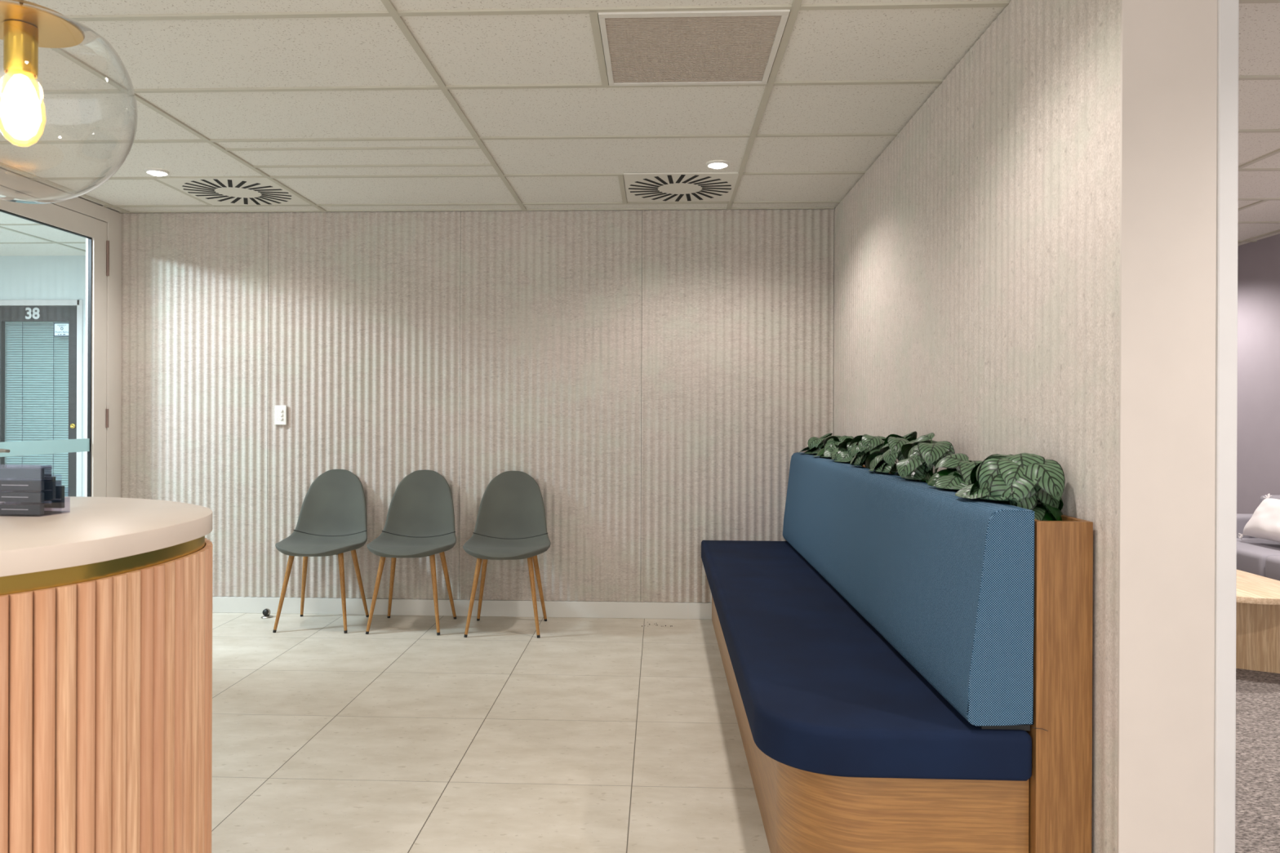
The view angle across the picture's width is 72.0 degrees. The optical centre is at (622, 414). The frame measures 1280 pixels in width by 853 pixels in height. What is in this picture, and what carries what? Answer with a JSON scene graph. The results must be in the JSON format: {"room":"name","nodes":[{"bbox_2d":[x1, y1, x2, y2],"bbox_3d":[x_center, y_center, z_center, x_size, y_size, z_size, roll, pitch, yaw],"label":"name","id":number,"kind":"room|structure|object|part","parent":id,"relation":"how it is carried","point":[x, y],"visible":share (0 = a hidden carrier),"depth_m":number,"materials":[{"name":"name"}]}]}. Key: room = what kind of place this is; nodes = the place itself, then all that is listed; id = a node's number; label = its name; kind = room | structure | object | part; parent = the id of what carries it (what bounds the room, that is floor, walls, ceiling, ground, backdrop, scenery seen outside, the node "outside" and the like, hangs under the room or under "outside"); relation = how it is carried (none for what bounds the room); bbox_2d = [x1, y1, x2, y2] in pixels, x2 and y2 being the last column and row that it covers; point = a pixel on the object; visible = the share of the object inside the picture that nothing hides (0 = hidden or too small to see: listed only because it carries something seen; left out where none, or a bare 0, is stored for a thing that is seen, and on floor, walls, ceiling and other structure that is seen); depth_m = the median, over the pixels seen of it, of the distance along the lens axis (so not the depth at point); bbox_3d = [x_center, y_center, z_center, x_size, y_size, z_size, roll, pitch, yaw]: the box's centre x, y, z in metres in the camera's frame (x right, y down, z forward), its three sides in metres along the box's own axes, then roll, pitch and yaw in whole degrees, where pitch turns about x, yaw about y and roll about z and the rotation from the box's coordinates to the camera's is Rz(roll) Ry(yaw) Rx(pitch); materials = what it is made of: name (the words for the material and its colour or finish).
{"room":"lobby","nodes":[
{"label":"lobby","id":0,"kind":"room"},
{"bbox_2d":[0,255,85,497],"bbox_3d":[-4.094,-0.032,6.856,2.102,2.424,0.120,0,0,2],"label":"wall","id":1,"kind":"structure","parent":0,"point":[21,277],"depth_m":6.81,"materials":[{"name":"paint"}]},
{"bbox_2d":[0,306,76,496],"bbox_3d":[-4.669,0.165,6.840,0.905,2.017,0.058,0,0,2],"label":"door","id":2,"kind":"structure","parent":1,"relation":"in","point":[7,313],"depth_m":6.82,"materials":[{"name":"grey paint"}]},
{"bbox_2d":[4,321,68,496],"bbox_3d":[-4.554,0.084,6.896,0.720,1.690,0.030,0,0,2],"label":"blind","id":3,"kind":"object","parent":2,"relation":"in","point":[61,458],"visible":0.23,"depth_m":6.90,"materials":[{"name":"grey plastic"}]},
{"bbox_3d":[-4.699,0.098,6.889,0.003,1.660,0.002,0,0,2],"label":"ladder cord","id":4,"kind":"part","parent":3,"relation":"part of","materials":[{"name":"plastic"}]},
{"bbox_3d":[-4.551,-0.744,6.896,0.720,0.035,0.030,0,0,2],"label":"head rail","id":5,"kind":"part","parent":3,"relation":"part of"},
{"bbox_3d":[-4.450,0.099,6.878,0.003,1.660,0.002,0,0,2],"label":"ladder cord","id":6,"kind":"part","parent":3,"relation":"part of","materials":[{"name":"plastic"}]},
{"bbox_2d":[53,322,68,336],"bbox_3d":[-4.351,-0.662,6.830,0.132,0.106,0.003,0,0,2],"label":"notice","id":7,"kind":"object","parent":2,"relation":"attached to","point":[60,329],"visible":1,"depth_m":6.83,"materials":[{"name":"white paper"}]},
{"bbox_2d":[120,208,834,603],"bbox_3d":[-0.851,-0.018,5.272,4.571,2.424,0.104,0,0,2],"label":"wall","id":8,"kind":"structure","parent":0,"point":[658,376],"depth_m":5.22,"materials":[{"name":"fabric"}]},
{"bbox_2d":[0,168,108,222],"bbox_3d":[-3.251,-1.175,0.916,0.074,0.082,8.558,0,0,2],"label":"trim","id":9,"kind":"structure","parent":8,"relation":"attached to","point":[8,180],"depth_m":4.68,"materials":[{"name":"paint"}]},
{"bbox_2d":[0,186,109,497],"bbox_3d":[-3.055,0.025,4.673,0.118,2.314,1.040,0,0,2],"label":"door","id":10,"kind":"structure","parent":8,"relation":"in","point":[95,231],"depth_m":5.07,"materials":[{"name":"paint"}]},
{"bbox_3d":[-3.048,0.174,4.259,0.068,0.052,0.145,0,0,2],"label":"handle","id":11,"kind":"part","parent":10,"relation":"part of","materials":[{"name":"metal"}]},
{"bbox_3d":[-3.085,-1.076,4.671,0.050,0.112,0.795,0,0,2],"label":"rail","id":12,"kind":"part","parent":10,"relation":"part of","materials":[{"name":"paint"}]},
{"bbox_2d":[106,208,121,497],"bbox_3d":[-3.072,-0.016,5.261,0.074,2.404,0.138,0,0,2],"label":"trim","id":13,"kind":"structure","parent":8,"relation":"attached to","point":[113,371],"depth_m":5.25,"materials":[{"name":"paint"}]},
{"bbox_2d":[274,405,287,424],"bbox_3d":[-2.046,0.001,5.263,0.070,0.116,0.024,0,0,2],"label":"light switch","id":14,"kind":"object","parent":8,"relation":"attached to","point":[281,411],"visible":1,"depth_m":5.26,"materials":[{"name":"paint"}]},
{"bbox_2d":[212,595,711,619],"bbox_3d":[-1.258,1.145,5.248,3.568,0.096,0.020,0,0,2],"label":"baseboard","id":15,"kind":"structure","parent":8,"relation":"attached to","point":[325,606],"depth_m":5.22,"materials":[{"name":"paint"}]},
{"bbox_2d":[0,0,1279,256],"bbox_3d":[-1.288,-1.234,2.806,11.180,0.051,12.500,0,0,2],"label":"ceiling","id":16,"kind":"structure","parent":0,"point":[909,43],"depth_m":3.47,"materials":[{"name":"tile"}]},
{"bbox_2d":[0,0,137,204],"bbox_3d":[-0.894,-0.763,1.308,0.304,0.889,0.304,0,0,2],"label":"pendant lamp","id":17,"kind":"object","parent":16,"relation":"hanging from","point":[25,26],"visible":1,"depth_m":1.30,"materials":[{"name":"clear glass"}]},
{"bbox_3d":[-0.895,-0.457,1.309,0.064,0.116,0.064,0,0,2],"label":"bulb","id":18,"kind":"part","parent":17,"relation":"part of","materials":[{"name":"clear glass"}]},
{"bbox_2d":[144,168,169,176],"bbox_3d":[-2.332,-1.210,4.408,0.110,0.022,0.110,0,0,2],"label":"recessed light","id":19,"kind":"object","parent":16,"relation":"in","point":[154,171],"visible":1,"depth_m":4.38,"materials":[{"name":"white paint"}]},
{"bbox_2d":[147,170,166,176],"bbox_3d":[-2.332,-1.206,4.408,0.084,0.014,0.084,0,0,2],"label":"diffuser","id":20,"kind":"object","parent":19,"relation":"attached to","point":[157,173],"depth_m":4.39,"materials":[{"name":"white plastic"}]},
{"bbox_2d":[0,0,1279,244],"bbox_3d":[0.531,-1.207,2.729,7.338,0.010,12.500,0,0,2],"label":"grid","id":21,"kind":"object","parent":16,"relation":"attached to","point":[797,5],"visible":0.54,"depth_m":3.45,"materials":[{"name":"paint"}]},
{"bbox_2d":[157,177,311,205],"bbox_3d":[-2.098,-1.216,4.801,0.576,0.008,0.576,0,0,2],"label":"air vent","id":22,"kind":"object","parent":21,"relation":"attached to","point":[214,191],"visible":1,"depth_m":4.78,"materials":[{"name":"metal"}]},
{"bbox_2d":[623,172,738,202],"bbox_3d":[0.302,-1.207,4.682,0.576,0.008,0.576,0,0,2],"label":"air vent","id":23,"kind":"object","parent":21,"relation":"attached to","point":[655,186],"visible":1,"depth_m":4.62,"materials":[{"name":"metal"}]},
{"bbox_2d":[598,9,790,85],"bbox_3d":[0.223,-1.204,2.911,0.570,0.012,0.576,0,0,2],"label":"ceiling vent","id":24,"kind":"object","parent":16,"relation":"in","point":[689,47],"visible":1,"depth_m":2.87,"materials":[{"name":"beige metal"}]},
{"bbox_2d":[706,160,728,168],"bbox_3d":[0.456,-1.199,4.235,0.110,0.022,0.110,0,0,2],"label":"recessed light","id":25,"kind":"object","parent":16,"relation":"in","point":[715,164],"visible":1,"depth_m":4.21,"materials":[{"name":"white paint"}]},
{"bbox_2d":[709,163,726,168],"bbox_3d":[0.456,-1.195,4.235,0.084,0.014,0.084,0,0,2],"label":"diffuser","id":26,"kind":"object","parent":25,"relation":"attached to","point":[714,166],"depth_m":4.22,"materials":[{"name":"white plastic"}]},
{"bbox_2d":[211,613,1279,852],"bbox_3d":[0.547,1.227,2.730,7.488,0.050,12.500,0,0,2],"label":"floor","id":27,"kind":"structure","parent":0,"point":[585,735],"depth_m":3.24,"materials":[{"name":"tile"}]},
{"bbox_2d":[0,496,213,852],"bbox_3d":[-1.723,0.693,1.537,1.833,1.000,1.168,0,0,2],"label":"reception desk","id":28,"kind":"object","parent":27,"relation":"on","point":[106,602],"visible":0.98,"depth_m":1.43,"materials":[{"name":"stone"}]},
{"bbox_2d":[0,464,69,516],"bbox_3d":[-1.164,0.145,1.736,0.098,0.100,0.079,0,0,6],"label":"card holder","id":29,"kind":"object","parent":28,"relation":"on","point":[32,491],"visible":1,"depth_m":1.70,"materials":[{"name":"black plastic"}]},
{"bbox_2d":[1,484,28,485],"bbox_3d":[-1.176,0.136,1.702,0.056,0.002,0.001,0,0,6],"label":"print","id":30,"kind":"object","parent":29,"relation":"on","point":[2,485],"depth_m":1.70},
{"bbox_2d":[1,496,28,497],"bbox_3d":[-1.176,0.159,1.702,0.056,0.002,0.001,0,0,6],"label":"print","id":31,"kind":"object","parent":29,"relation":"on","point":[2,496],"depth_m":1.70},
{"bbox_2d":[1,508,28,510],"bbox_3d":[-1.176,0.183,1.703,0.056,0.002,0.001,0,0,6],"label":"print","id":32,"kind":"object","parent":29,"relation":"on","point":[2,508],"depth_m":1.70},
{"bbox_2d":[0,496,212,577],"bbox_3d":[-1.722,0.212,1.536,1.832,0.037,1.166,0,0,2],"label":"countertop","id":33,"kind":"structure","parent":28,"relation":"on","point":[94,530],"depth_m":1.53,"materials":[{"name":"stone"}]},
{"bbox_2d":[261,608,273,618],"bbox_3d":[-2.093,1.164,5.178,0.068,0.052,0.068,0,0,2],"label":"door stop","id":34,"kind":"object","parent":27,"relation":"on","point":[266,612],"visible":1,"depth_m":5.16,"materials":[{"name":"metal"}]},
{"bbox_2d":[272,469,368,633],"bbox_3d":[-1.705,0.758,5.026,0.482,0.870,0.517,0,0,1],"label":"chair","id":35,"kind":"object","parent":27,"relation":"on","point":[332,518],"visible":1,"depth_m":5.16,"materials":[{"name":"fabric"}]},
{"bbox_3d":[-1.870,0.971,4.867,0.030,0.419,0.131,0,0,32],"label":"leg","id":36,"kind":"part","parent":35,"relation":"part of","materials":[{"name":"brown wood"}]},
{"bbox_3d":[-1.863,0.971,5.154,0.030,0.419,0.131,0,0,-29],"label":"leg","id":37,"kind":"part","parent":35,"relation":"part of","materials":[{"name":"brown wood"}]},
{"bbox_3d":[-1.544,0.973,4.863,0.030,0.419,0.131,0,0,-36],"label":"leg","id":38,"kind":"part","parent":35,"relation":"part of","materials":[{"name":"brown wood"}]},
{"bbox_3d":[-1.537,0.972,5.144,0.030,0.419,0.131,0,0,38],"label":"leg","id":39,"kind":"part","parent":35,"relation":"part of","materials":[{"name":"brown wood"}]},
{"bbox_2d":[365,470,456,635],"bbox_3d":[-1.186,0.760,4.994,0.482,0.870,0.517,0,0,2],"label":"chair","id":40,"kind":"object","parent":27,"relation":"on","point":[420,522],"visible":1,"depth_m":5.13,"materials":[{"name":"grey fabric"}]},
{"bbox_3d":[-1.359,0.973,4.841,0.030,0.419,0.131,0,0,40],"label":"leg","id":41,"kind":"part","parent":40,"relation":"part of","materials":[{"name":"brown wood"}]},
{"bbox_3d":[-1.347,0.973,5.122,0.030,0.419,0.131,0,0,-35],"label":"leg","id":42,"kind":"part","parent":40,"relation":"part of","materials":[{"name":"brown wood"}]},
{"bbox_3d":[-1.028,0.975,4.827,0.030,0.419,0.131,0,0,-35],"label":"leg","id":43,"kind":"part","parent":40,"relation":"part of","materials":[{"name":"brown wood"}]},
{"bbox_3d":[-1.016,0.975,5.108,0.030,0.419,0.131,0,0,40],"label":"leg","id":44,"kind":"part","parent":40,"relation":"part of","materials":[{"name":"brown wood"}]},
{"bbox_2d":[462,471,551,638],"bbox_3d":[-0.645,0.763,4.941,0.482,0.870,0.517,0,0,1],"label":"chair","id":45,"kind":"object","parent":27,"relation":"on","point":[511,522],"visible":1,"depth_m":5.08,"materials":[{"name":"grey fabric"}]},
{"bbox_3d":[-0.814,0.976,4.784,0.030,0.419,0.131,0,0,38],"label":"leg","id":46,"kind":"part","parent":45,"relation":"part of","materials":[{"name":"brown wood"}]},
{"bbox_3d":[-0.805,0.975,5.068,0.030,0.419,0.131,0,0,-30],"label":"leg","id":47,"kind":"part","parent":45,"relation":"part of","materials":[{"name":"brown wood"}]},
{"bbox_3d":[-0.483,0.977,4.780,0.030,0.419,0.131,0,0,-36],"label":"leg","id":48,"kind":"part","parent":45,"relation":"part of","materials":[{"name":"brown wood"}]},
{"bbox_3d":[-0.484,0.977,5.064,0.030,0.419,0.131,0,0,31],"label":"leg","id":49,"kind":"part","parent":45,"relation":"part of","materials":[{"name":"brown wood"}]},
{"bbox_2d":[701,452,1048,852],"bbox_3d":[0.719,0.709,3.595,0.654,0.986,3.112,0,0,2],"label":"bench","id":50,"kind":"object","parent":27,"relation":"on","point":[877,657],"visible":0.99,"depth_m":2.22,"materials":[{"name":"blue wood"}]},
{"bbox_2d":[701,540,1031,781],"bbox_3d":[0.704,0.790,3.596,0.623,0.112,3.112,0,0,2],"label":"seat cushion","id":51,"kind":"object","parent":50,"relation":"on","point":[822,691],"depth_m":2.36,"materials":[{"name":"blue fabric"}]},
{"bbox_3d":[0.736,1.024,3.614,0.561,0.356,3.074,0,0,2],"label":"panel","id":52,"kind":"part","parent":50,"relation":"part of","materials":[{"name":"brown wood"}]},
{"bbox_2d":[782,452,1033,724],"bbox_3d":[0.941,0.470,3.591,0.151,0.506,3.098,0,0,2],"label":"cushion","id":53,"kind":"object","parent":50,"relation":"on","point":[942,581],"depth_m":2.40,"materials":[{"name":"blue fabric"}]},
{"bbox_2d":[862,466,1093,852],"bbox_3d":[1.085,0.725,3.585,0.128,0.957,3.102,0,0,2],"label":"planter box","id":54,"kind":"object","parent":27,"relation":"on","point":[1060,782],"visible":0.34,"depth_m":2.04,"materials":[{"name":"brown wood"}]},
{"bbox_2d":[798,433,834,454],"bbox_3d":[1.092,0.194,4.893,0.233,0.187,0.233,0,0,2],"label":"leaf plant","id":55,"kind":"object","parent":54,"relation":"in","point":[815,444],"visible":0.42,"depth_m":4.83,"materials":[{"name":"green plant"}]},
{"bbox_2d":[813,435,853,458],"bbox_3d":[1.081,0.196,4.479,0.220,0.186,0.256,0,0,2],"label":"leaf plant","id":56,"kind":"object","parent":54,"relation":"in","point":[826,450],"visible":0.41,"depth_m":4.44,"materials":[{"name":"green plant"}]},
{"bbox_2d":[831,438,866,467],"bbox_3d":[1.071,0.198,4.090,0.207,0.181,0.265,0,0,2],"label":"leaf plant","id":57,"kind":"object","parent":54,"relation":"in","point":[842,453],"visible":0.41,"depth_m":4.04,"materials":[{"name":"green plant"}]},
{"bbox_2d":[848,434,896,473],"bbox_3d":[1.056,0.184,3.694,0.204,0.208,0.223,0,0,2],"label":"leaf plant","id":58,"kind":"object","parent":54,"relation":"on","point":[866,445],"visible":0.59,"depth_m":3.65,"materials":[{"name":"green plant"}]},
{"bbox_2d":[865,431,916,476],"bbox_3d":[1.034,0.175,3.331,0.216,0.227,0.248,0,0,2],"label":"leaf plant","id":59,"kind":"object","parent":54,"relation":"in","point":[891,451],"visible":0.55,"depth_m":3.27,"materials":[{"name":"green plant"}]},
{"bbox_2d":[893,432,955,483],"bbox_3d":[1.017,0.174,2.959,0.219,0.229,0.276,0,0,2],"label":"leaf plant","id":60,"kind":"object","parent":54,"relation":"in","point":[922,455],"visible":0.73,"depth_m":2.88,"materials":[{"name":"green plant"}]},
{"bbox_2d":[927,453,982,491],"bbox_3d":[1.011,0.203,2.601,0.201,0.173,0.239,0,0,2],"label":"leaf plant","id":61,"kind":"object","parent":54,"relation":"on","point":[957,475],"visible":0.5,"depth_m":2.56,"materials":[{"name":"green plant"}]},
{"bbox_2d":[955,453,1065,520],"bbox_3d":[0.984,0.192,2.267,0.228,0.194,0.273,0,0,2],"label":"leaf plant","id":62,"kind":"object","parent":54,"relation":"in","point":[1032,482],"visible":0.78,"depth_m":2.17,"materials":[{"name":"green plant"}]},
{"bbox_2d":[1235,569,1279,673],"bbox_3d":[2.920,1.010,4.532,0.600,0.400,1.300,0,0,2],"label":"coffee table","id":63,"kind":"object","parent":27,"relation":"on","point":[1257,597],"visible":0.12,"depth_m":4.16,"materials":[{"name":"laminate"}]},
{"bbox_2d":[1236,494,1279,581],"bbox_3d":[3.876,0.863,4.641,0.760,0.700,2.160,0,0,2],"label":"sofa","id":64,"kind":"object","parent":27,"relation":"on","point":[1256,556],"visible":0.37,"depth_m":4.98,"materials":[{"name":"fabric"}]},
{"bbox_3d":[3.922,0.785,5.625,0.730,0.295,0.190,0,0,2],"label":"armrest","id":65,"kind":"part","parent":64,"relation":"part of","materials":[{"name":"grey fabric"}]},
{"bbox_2d":[1236,537,1279,577],"bbox_3d":[3.818,0.840,5.172,0.600,0.145,0.705,0,0,2],"label":"seat cushion","id":66,"kind":"object","parent":64,"relation":"on","point":[1252,553],"depth_m":4.99,"materials":[{"name":"grey fabric"}]},
{"bbox_2d":[1237,493,1279,542],"bbox_3d":[3.815,0.615,5.079,0.206,0.282,0.551,0,0,2],"label":"throw pillow","id":67,"kind":"object","parent":64,"relation":"on","point":[1264,522],"visible":1,"depth_m":5.14,"materials":[{"name":"white fabric"}]},
{"bbox_2d":[1265,555,1279,581],"bbox_3d":[3.780,0.841,4.277,0.600,0.145,1.065,0,0,2],"label":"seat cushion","id":68,"kind":"object","parent":64,"relation":"on","point":[1272,562],"depth_m":4.75,"materials":[{"name":"grey fabric"}]},
{"bbox_2d":[833,0,1120,852],"bbox_3d":[1.166,0.002,3.539,0.014,2.403,3.206,0,0,2],"label":"wall","id":69,"kind":"structure","parent":0,"point":[976,258],"depth_m":2.54,"materials":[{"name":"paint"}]},
{"bbox_2d":[1236,233,1279,514],"bbox_3d":[4.242,0.004,2.574,0.100,2.424,12.500,0,0,2],"label":"wall","id":70,"kind":"structure","parent":0,"point":[1258,407],"depth_m":6.01,"materials":[{"name":"grey paint"}]},
{"bbox_3d":[1.268,-0.008,3.545,0.192,2.424,3.210,0,0,2],"label":"wall","id":71,"kind":"structure","parent":0,"visible":0},
{"bbox_2d":[1116,0,1217,852],"bbox_3d":[1.194,-0.002,1.934,0.204,2.414,0.014,0,0,2],"label":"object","id":72,"kind":"structure","parent":71,"relation":"attached to","point":[1167,250],"depth_m":1.93,"materials":[{"name":"paint"}]},
{"bbox_2d":[1213,0,1239,852],"bbox_3d":[1.319,-0.002,1.971,0.044,2.414,0.106,0,0,2],"label":"trim","id":73,"kind":"structure","parent":71,"relation":"attached to","point":[1228,11],"depth_m":1.92,"materials":[{"name":"paint"}]},
{"bbox_3d":[-5.928,-0.039,6.934,1.570,2.424,0.120,0,0,2],"label":"wall","id":74,"kind":"structure","parent":0,"visible":0},
{"bbox_2d":[0,299,83,497],"bbox_3d":[-4.669,0.143,6.840,0.995,2.070,0.062,0,0,2],"label":"trim","id":75,"kind":"structure","parent":74,"relation":"attached to","point":[78,303],"depth_m":6.79,"materials":[{"name":"paint"}]}
]}

